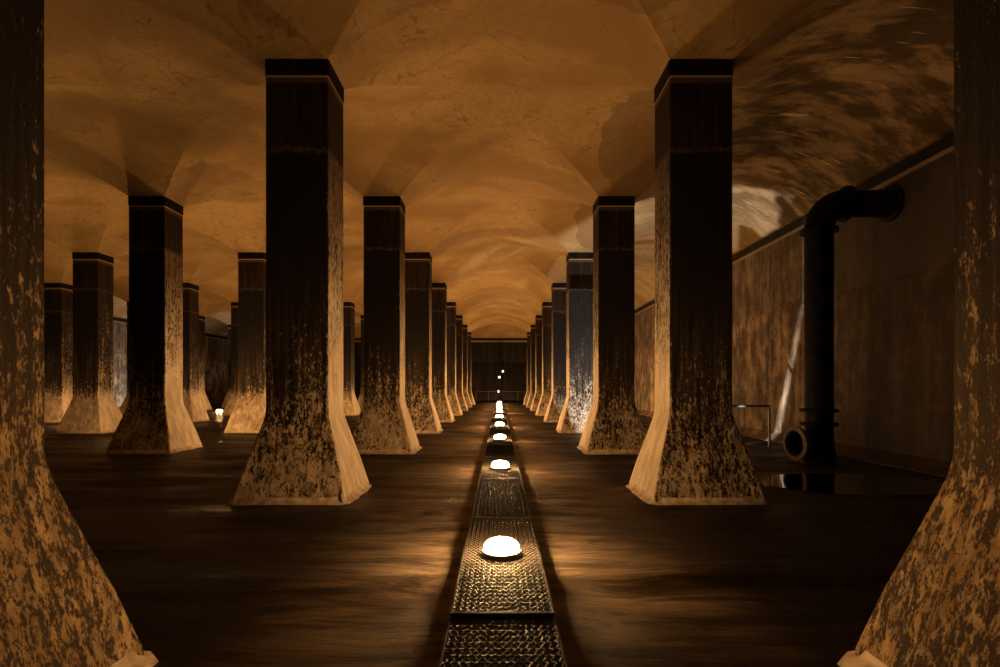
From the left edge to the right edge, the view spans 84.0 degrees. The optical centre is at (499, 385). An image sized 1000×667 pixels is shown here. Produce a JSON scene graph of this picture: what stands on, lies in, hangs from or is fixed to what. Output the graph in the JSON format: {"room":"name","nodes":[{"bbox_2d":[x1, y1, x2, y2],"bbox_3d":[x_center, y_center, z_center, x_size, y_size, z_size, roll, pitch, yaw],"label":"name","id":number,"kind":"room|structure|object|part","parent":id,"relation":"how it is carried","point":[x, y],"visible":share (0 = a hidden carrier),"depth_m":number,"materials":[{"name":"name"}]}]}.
{"room":"underground water cistern","nodes":[
{"label":"underground water cistern","id":0,"kind":"room"},
{"bbox_2d":[113,317,227,408],"bbox_3d":[-23.265,-1.325,20.375,0.770,5.740,56.750,0,0,0],"label":"wall","id":1,"kind":"structure","parent":0,"point":[216,347],"depth_m":44.39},
{"bbox_2d":[355,338,526,402],"bbox_3d":[-7.900,-1.325,48.365,31.400,5.740,0.770,0,0,0],"label":"wall","id":2,"kind":"structure","parent":0,"point":[484,351],"depth_m":48.36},
{"bbox_2d":[44,403,945,666],"bbox_3d":[-7.850,1.465,20.422,31.900,0.068,56.845,0,0,0],"label":"floor","id":3,"kind":"structure","parent":0,"point":[796,579],"depth_m":4.71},
{"bbox_2d":[44,283,72,421],"bbox_3d":[-18.113,-1.335,22.850,1.570,5.680,1.490,0,0,0],"label":"pillar","id":4,"kind":"structure","parent":3,"relation":"on","point":[58,297],"depth_m":22.49,"materials":[{"name":"concrete"}]},
{"bbox_2d":[0,0,158,666],"bbox_3d":[-2.587,-1.335,2.330,1.570,5.680,1.490,0,0,0],"label":"pillar","id":5,"kind":"structure","parent":3,"relation":"on","point":[59,607],"depth_m":2.54,"materials":[{"name":"concrete"}]},
{"bbox_2d":[54,252,122,433],"bbox_3d":[-12.938,-1.335,17.720,1.570,5.680,1.490,0,0,0],"label":"pillar","id":6,"kind":"structure","parent":3,"relation":"on","point":[93,408],"depth_m":17.36,"materials":[{"name":"concrete"}]},
{"bbox_2d":[119,302,128,414],"bbox_3d":[-18.113,-1.335,27.980,1.570,5.680,1.490,0,0,0],"label":"pillar","id":7,"kind":"structure","parent":3,"relation":"on","point":[123,407],"depth_m":27.62,"materials":[{"name":"concrete"}]},
{"bbox_2d":[106,196,202,453],"bbox_3d":[-7.763,-1.335,12.590,1.570,5.680,1.490,0,0,0],"label":"pillar","id":8,"kind":"structure","parent":3,"relation":"on","point":[155,419],"depth_m":12.23,"materials":[{"name":"concrete"}]},
{"bbox_2d":[183,283,208,421],"bbox_3d":[-12.938,-1.335,22.850,1.570,5.680,1.490,0,0,0],"label":"pillar","id":9,"kind":"structure","parent":3,"relation":"on","point":[193,404],"depth_m":22.61,"materials":[{"name":"concrete"}]},
{"bbox_2d":[199,315,211,410],"bbox_3d":[-18.113,-1.335,33.110,1.570,5.680,1.490,0,0,0],"label":"pillar","id":10,"kind":"structure","parent":3,"relation":"on","point":[202,394],"depth_m":33.17,"materials":[{"name":"concrete"}]},
{"bbox_2d":[221,325,230,406],"bbox_3d":[-18.113,-1.335,38.240,1.570,5.680,1.490,0,0,0],"label":"pillar","id":11,"kind":"structure","parent":3,"relation":"on","point":[225,401],"depth_m":37.88,"materials":[{"name":"concrete"}]},
{"bbox_2d":[221,302,237,415],"bbox_3d":[-12.938,-1.335,27.980,1.570,5.680,1.490,0,0,0],"label":"pillar","id":12,"kind":"structure","parent":3,"relation":"on","point":[232,400],"depth_m":27.62,"materials":[{"name":"concrete"}]},
{"bbox_2d":[224,252,265,432],"bbox_3d":[-7.763,-1.335,17.720,1.570,5.680,1.490,0,0,0],"label":"pillar","id":13,"kind":"structure","parent":3,"relation":"on","point":[248,413],"depth_m":17.36,"materials":[{"name":"concrete"}]},
{"bbox_2d":[228,59,371,504],"bbox_3d":[-2.587,-1.335,7.460,1.570,5.680,1.490,0,0,0],"label":"pillar","id":14,"kind":"structure","parent":3,"relation":"on","point":[304,451],"depth_m":7.10,"materials":[{"name":"concrete"}]},
{"bbox_2d":[343,302,360,414],"bbox_3d":[-7.763,-1.335,27.980,1.570,5.680,1.490,0,0,0],"label":"pillar","id":15,"kind":"structure","parent":3,"relation":"on","point":[351,406],"depth_m":27.62,"materials":[{"name":"concrete"}]},
{"bbox_2d":[358,315,363,408],"bbox_3d":[-7.763,-1.335,33.110,1.570,5.680,1.490,0,0,0],"label":"pillar","id":16,"kind":"structure","parent":3,"relation":"on","point":[361,397],"depth_m":32.75,"materials":[{"name":"concrete"}]},
{"bbox_2d":[352,196,421,453],"bbox_3d":[-2.587,-1.335,12.590,1.570,5.680,1.490,0,0,0],"label":"pillar","id":17,"kind":"structure","parent":3,"relation":"on","point":[384,425],"depth_m":12.23,"materials":[{"name":"concrete"}]},
{"bbox_2d":[405,252,442,433],"bbox_3d":[-2.587,-1.335,17.720,1.570,5.680,1.490,0,0,0],"label":"pillar","id":18,"kind":"structure","parent":3,"relation":"on","point":[424,417],"depth_m":17.36,"materials":[{"name":"concrete"}]},
{"bbox_2d":[432,283,455,421],"bbox_3d":[-2.587,-1.335,22.850,1.570,5.680,1.490,0,0,0],"label":"pillar","id":19,"kind":"structure","parent":3,"relation":"on","point":[439,290],"depth_m":22.49,"materials":[{"name":"concrete"}]},
{"bbox_2d":[447,302,461,415],"bbox_3d":[-2.587,-1.335,27.980,1.570,5.680,1.490,0,0,0],"label":"pillar","id":20,"kind":"structure","parent":3,"relation":"on","point":[451,306],"depth_m":27.62,"materials":[{"name":"concrete"}]},
{"bbox_2d":[456,315,467,410],"bbox_3d":[-2.587,-1.335,33.110,1.570,5.680,1.490,0,0,0],"label":"pillar","id":21,"kind":"structure","parent":3,"relation":"on","point":[459,318],"depth_m":32.75,"materials":[{"name":"concrete"}]},
{"bbox_2d":[463,325,471,406],"bbox_3d":[-2.587,-1.335,38.240,1.570,5.680,1.490,0,0,0],"label":"pillar","id":22,"kind":"structure","parent":3,"relation":"on","point":[465,327],"depth_m":37.88,"materials":[{"name":"concrete"}]},
{"bbox_2d":[468,332,475,404],"bbox_3d":[-2.587,-1.335,43.370,1.570,5.680,1.490,0,0,0],"label":"pillar","id":23,"kind":"structure","parent":3,"relation":"on","point":[469,333],"depth_m":43.01,"materials":[{"name":"concrete"}]},
{"bbox_2d":[490,423,508,427],"bbox_3d":[0.020,1.445,19.667,0.645,0.100,2.490,0,0,0],"label":"walkway grating","id":24,"kind":"object","parent":3,"relation":"on","point":[506,425],"visible":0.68,"depth_m":19.25,"materials":[{"name":"metal"}]},
{"bbox_2d":[495,422,503,426],"bbox_3d":[0.020,1.327,19.300,0.330,0.136,0.330,0,0,0],"label":"floor lamp","id":25,"kind":"object","parent":24,"relation":"on","point":[499,424],"visible":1,"depth_m":19.18,"materials":[{"name":"white glass"}]},
{"bbox_2d":[491,419,507,422],"bbox_3d":[0.020,1.445,22.167,0.645,0.100,2.490,0,0,0],"label":"walkway grating","id":26,"kind":"object","parent":3,"relation":"on","point":[493,420],"visible":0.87,"depth_m":22.54,"materials":[{"name":"metal"}]},
{"bbox_2d":[493,413,505,415],"bbox_3d":[0.020,1.445,27.167,0.645,0.100,2.490,0,0,0],"label":"walkway grating","id":27,"kind":"object","parent":3,"relation":"on","point":[494,414],"visible":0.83,"depth_m":27.33,"materials":[{"name":"metal"}]},
{"bbox_2d":[492,416,506,418],"bbox_3d":[0.020,1.445,24.667,0.645,0.100,2.490,0,0,0],"label":"walkway grating","id":28,"kind":"object","parent":3,"relation":"on","point":[493,417],"visible":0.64,"depth_m":24.35,"materials":[{"name":"metal"}]},
{"bbox_2d":[484,444,515,456],"bbox_3d":[0.020,1.445,12.167,0.645,0.100,2.490,0,0,0],"label":"walkway grating","id":29,"kind":"object","parent":3,"relation":"on","point":[492,450],"visible":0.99,"depth_m":12.05,"materials":[{"name":"metal"}]},
{"bbox_2d":[487,435,512,443],"bbox_3d":[0.020,1.445,14.667,0.645,0.100,2.490,0,0,0],"label":"walkway grating","id":30,"kind":"object","parent":3,"relation":"on","point":[490,440],"visible":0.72,"depth_m":14.27,"materials":[{"name":"metal"}]},
{"bbox_2d":[494,434,505,439],"bbox_3d":[0.020,1.327,14.450,0.330,0.136,0.330,0,0,0],"label":"floor lamp","id":31,"kind":"object","parent":30,"relation":"on","point":[499,436],"visible":1,"depth_m":14.34,"materials":[{"name":"white glass"}]},
{"bbox_2d":[489,428,510,434],"bbox_3d":[0.020,1.445,17.167,0.645,0.100,2.490,0,0,0],"label":"walkway grating","id":32,"kind":"object","parent":3,"relation":"on","point":[493,431],"visible":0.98,"depth_m":17.11,"materials":[{"name":"metal"}]},
{"bbox_2d":[479,457,521,477],"bbox_3d":[0.020,1.445,9.667,0.645,0.100,2.490,0,0,0],"label":"walkway grating","id":33,"kind":"object","parent":3,"relation":"on","point":[514,471],"visible":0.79,"depth_m":9.26,"materials":[{"name":"metal"}]},
{"bbox_2d":[490,460,509,469],"bbox_3d":[0.020,1.327,9.360,0.330,0.136,0.330,0,0,0],"label":"floor lamp","id":34,"kind":"object","parent":33,"relation":"on","point":[497,465],"visible":1,"depth_m":9.25,"materials":[{"name":"white glass"}]},
{"bbox_2d":[476,391,524,402],"bbox_3d":[0.100,0.961,47.300,4.220,1.048,0.117,0,0,0],"label":"railing","id":35,"kind":"object","parent":3,"relation":"on","point":[476,391],"visible":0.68,"depth_m":47.27,"materials":[{"name":"black metal"}]},
{"bbox_3d":[0.100,0.465,47.300,4.200,0.057,0.060,0,0,0],"label":"handrail","id":36,"kind":"part","parent":35,"relation":"part of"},
{"bbox_2d":[471,478,530,517],"bbox_3d":[0.020,1.445,7.167,0.645,0.100,2.490,0,0,0],"label":"walkway grating","id":37,"kind":"object","parent":3,"relation":"on","point":[494,497],"visible":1,"depth_m":6.90,"materials":[{"name":"metal"}]},
{"bbox_3d":[-0.296,1.447,7.167,0.012,0.096,2.486,0,0,0],"label":"rail","id":38,"kind":"part","parent":37,"relation":"part of","materials":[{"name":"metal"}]},
{"bbox_3d":[0.337,1.447,7.167,0.012,0.096,2.486,0,0,0],"label":"rail","id":39,"kind":"part","parent":37,"relation":"part of","materials":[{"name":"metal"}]},
{"bbox_2d":[498,353,503,402],"bbox_3d":[0.135,-0.652,47.660,0.570,4.275,0.460,0,0,0],"label":"pipe","id":40,"kind":"object","parent":3,"relation":"on","point":[500,365],"visible":0.99,"depth_m":47.63,"materials":[{"name":"black metal"}]},
{"bbox_2d":[450,517,554,615],"bbox_3d":[0.020,1.445,4.667,0.645,0.100,2.490,0,0,0],"label":"walkway grating","id":41,"kind":"object","parent":3,"relation":"on","point":[519,586],"visible":0.89,"depth_m":4.07,"materials":[{"name":"metal"}]},
{"bbox_3d":[-0.296,1.447,4.667,0.012,0.096,2.486,0,0,0],"label":"rail","id":42,"kind":"part","parent":41,"relation":"part of","materials":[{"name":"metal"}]},
{"bbox_2d":[482,537,520,560],"bbox_3d":[0.020,1.327,4.600,0.330,0.136,0.330,0,0,0],"label":"floor lamp","id":43,"kind":"object","parent":41,"relation":"on","point":[496,548],"visible":1,"depth_m":4.49,"materials":[{"name":"white glass"}]},
{"bbox_3d":[0.337,1.447,4.667,0.012,0.096,2.486,0,0,0],"label":"rail","id":44,"kind":"part","parent":41,"relation":"part of","materials":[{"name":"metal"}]},
{"bbox_2d":[439,616,566,666],"bbox_3d":[0.020,1.457,2.167,0.645,0.100,2.490,0,0,0],"label":"walkway grating","id":45,"kind":"object","parent":3,"relation":"on","point":[470,641],"visible":1,"depth_m":3.07,"materials":[{"name":"metal"}]},
{"bbox_3d":[-0.296,1.459,2.167,0.012,0.096,2.486,0,0,0],"label":"rail","id":46,"kind":"part","parent":45,"relation":"part of","materials":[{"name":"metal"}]},
{"bbox_3d":[0.337,1.459,2.167,0.012,0.096,2.486,0,0,0],"label":"rail","id":47,"kind":"part","parent":45,"relation":"part of","materials":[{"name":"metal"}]},
{"bbox_2d":[522,332,530,404],"bbox_3d":[2.587,-1.335,43.370,1.570,5.680,1.490,0,0,0],"label":"pillar","id":48,"kind":"structure","parent":3,"relation":"on","point":[528,333],"depth_m":43.01,"materials":[{"name":"concrete"}]},
{"bbox_2d":[513,437,541,438],"bbox_3d":[0.780,1.490,15.500,0.800,0.100,0.296,0,0,0],"label":"drain grating","id":49,"kind":"object","parent":3,"relation":"on","point":[513,437],"visible":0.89,"depth_m":15.59,"materials":[{"name":"metal"}]},
{"bbox_2d":[526,325,534,407],"bbox_3d":[2.587,-1.335,38.240,1.570,5.680,1.490,0,0,0],"label":"pillar","id":50,"kind":"structure","parent":3,"relation":"on","point":[532,327],"depth_m":37.88,"materials":[{"name":"concrete"}]},
{"bbox_2d":[530,315,541,410],"bbox_3d":[2.587,-1.335,33.110,1.570,5.680,1.490,0,0,0],"label":"pillar","id":51,"kind":"structure","parent":3,"relation":"on","point":[538,318],"depth_m":32.75,"materials":[{"name":"concrete"}]},
{"bbox_2d":[535,302,551,415],"bbox_3d":[2.587,-1.335,27.980,1.570,5.680,1.490,0,0,0],"label":"pillar","id":52,"kind":"structure","parent":3,"relation":"on","point":[546,306],"depth_m":27.62,"materials":[{"name":"concrete"}]},
{"bbox_2d":[543,283,565,421],"bbox_3d":[2.587,-1.335,22.850,1.570,5.680,1.490,0,0,0],"label":"pillar","id":53,"kind":"structure","parent":3,"relation":"on","point":[558,395],"depth_m":22.49,"materials":[{"name":"concrete"}]},
{"bbox_2d":[556,252,592,432],"bbox_3d":[2.587,-1.335,17.720,1.570,5.680,1.490,0,0,0],"label":"pillar","id":54,"kind":"structure","parent":3,"relation":"on","point":[577,406],"depth_m":17.36,"materials":[{"name":"concrete"}]},
{"bbox_2d":[577,196,645,453],"bbox_3d":[2.587,-1.335,12.590,1.570,5.680,1.490,0,0,0],"label":"pillar","id":55,"kind":"structure","parent":3,"relation":"on","point":[613,425],"depth_m":12.23,"materials":[{"name":"concrete"}]},
{"bbox_2d":[626,59,768,504],"bbox_3d":[2.587,-1.335,7.460,1.570,5.680,1.490,0,0,0],"label":"pillar","id":56,"kind":"structure","parent":3,"relation":"on","point":[693,451],"depth_m":7.10,"materials":[{"name":"concrete"}]},
{"bbox_2d":[732,405,771,446],"bbox_3d":[5.190,0.966,13.200,2.580,1.038,0.117,0,0,0],"label":"railing","id":57,"kind":"object","parent":3,"relation":"on","point":[768,406],"visible":0.36,"depth_m":13.18,"materials":[{"name":"metal"}]},
{"bbox_3d":[5.160,0.475,13.200,2.520,0.057,0.060,0,0,0],"label":"handrail","id":58,"kind":"part","parent":57,"relation":"part of","materials":[{"name":"metal"}]},
{"bbox_3d":[6.420,0.995,13.200,0.060,0.980,0.057,0,0,0],"label":"post","id":59,"kind":"part","parent":57,"relation":"part of","materials":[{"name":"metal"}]},
{"bbox_2d":[758,473,944,495],"bbox_3d":[5.447,1.458,8.268,3.224,0.034,1.872,0,0,0],"label":"puddle","id":60,"kind":"object","parent":3,"relation":"on","point":[857,484],"visible":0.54,"depth_m":8.21,"materials":[{"name":"black liquid"}]},
{"bbox_2d":[837,0,999,666],"bbox_3d":[2.587,-1.335,2.330,1.570,5.680,1.490,0,0,0],"label":"pillar","id":61,"kind":"structure","parent":3,"relation":"on","point":[939,606],"depth_m":2.54,"materials":[{"name":"concrete"}]},
{"bbox_2d":[44,0,953,337],"bbox_3d":[-7.763,-4.742,20.282,31.850,1.133,57.156,0,0,0],"label":"ceiling","id":62,"kind":"structure","parent":0,"point":[499,127],"depth_m":10.07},
{"bbox_2d":[635,132,954,477],"bbox_3d":[7.465,-1.325,20.375,0.770,5.740,56.750,0,0,0],"label":"wall","id":63,"kind":"structure","parent":0,"point":[894,280],"depth_m":11.14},
{"bbox_2d":[783,185,903,464],"bbox_3d":[6.588,-1.163,10.562,2.123,5.295,0.746,0,0,0],"label":"pipe","id":64,"kind":"object","parent":63,"relation":"attached to","point":[815,444],"visible":0.99,"depth_m":10.39,"materials":[{"name":"black metal"}]}
]}

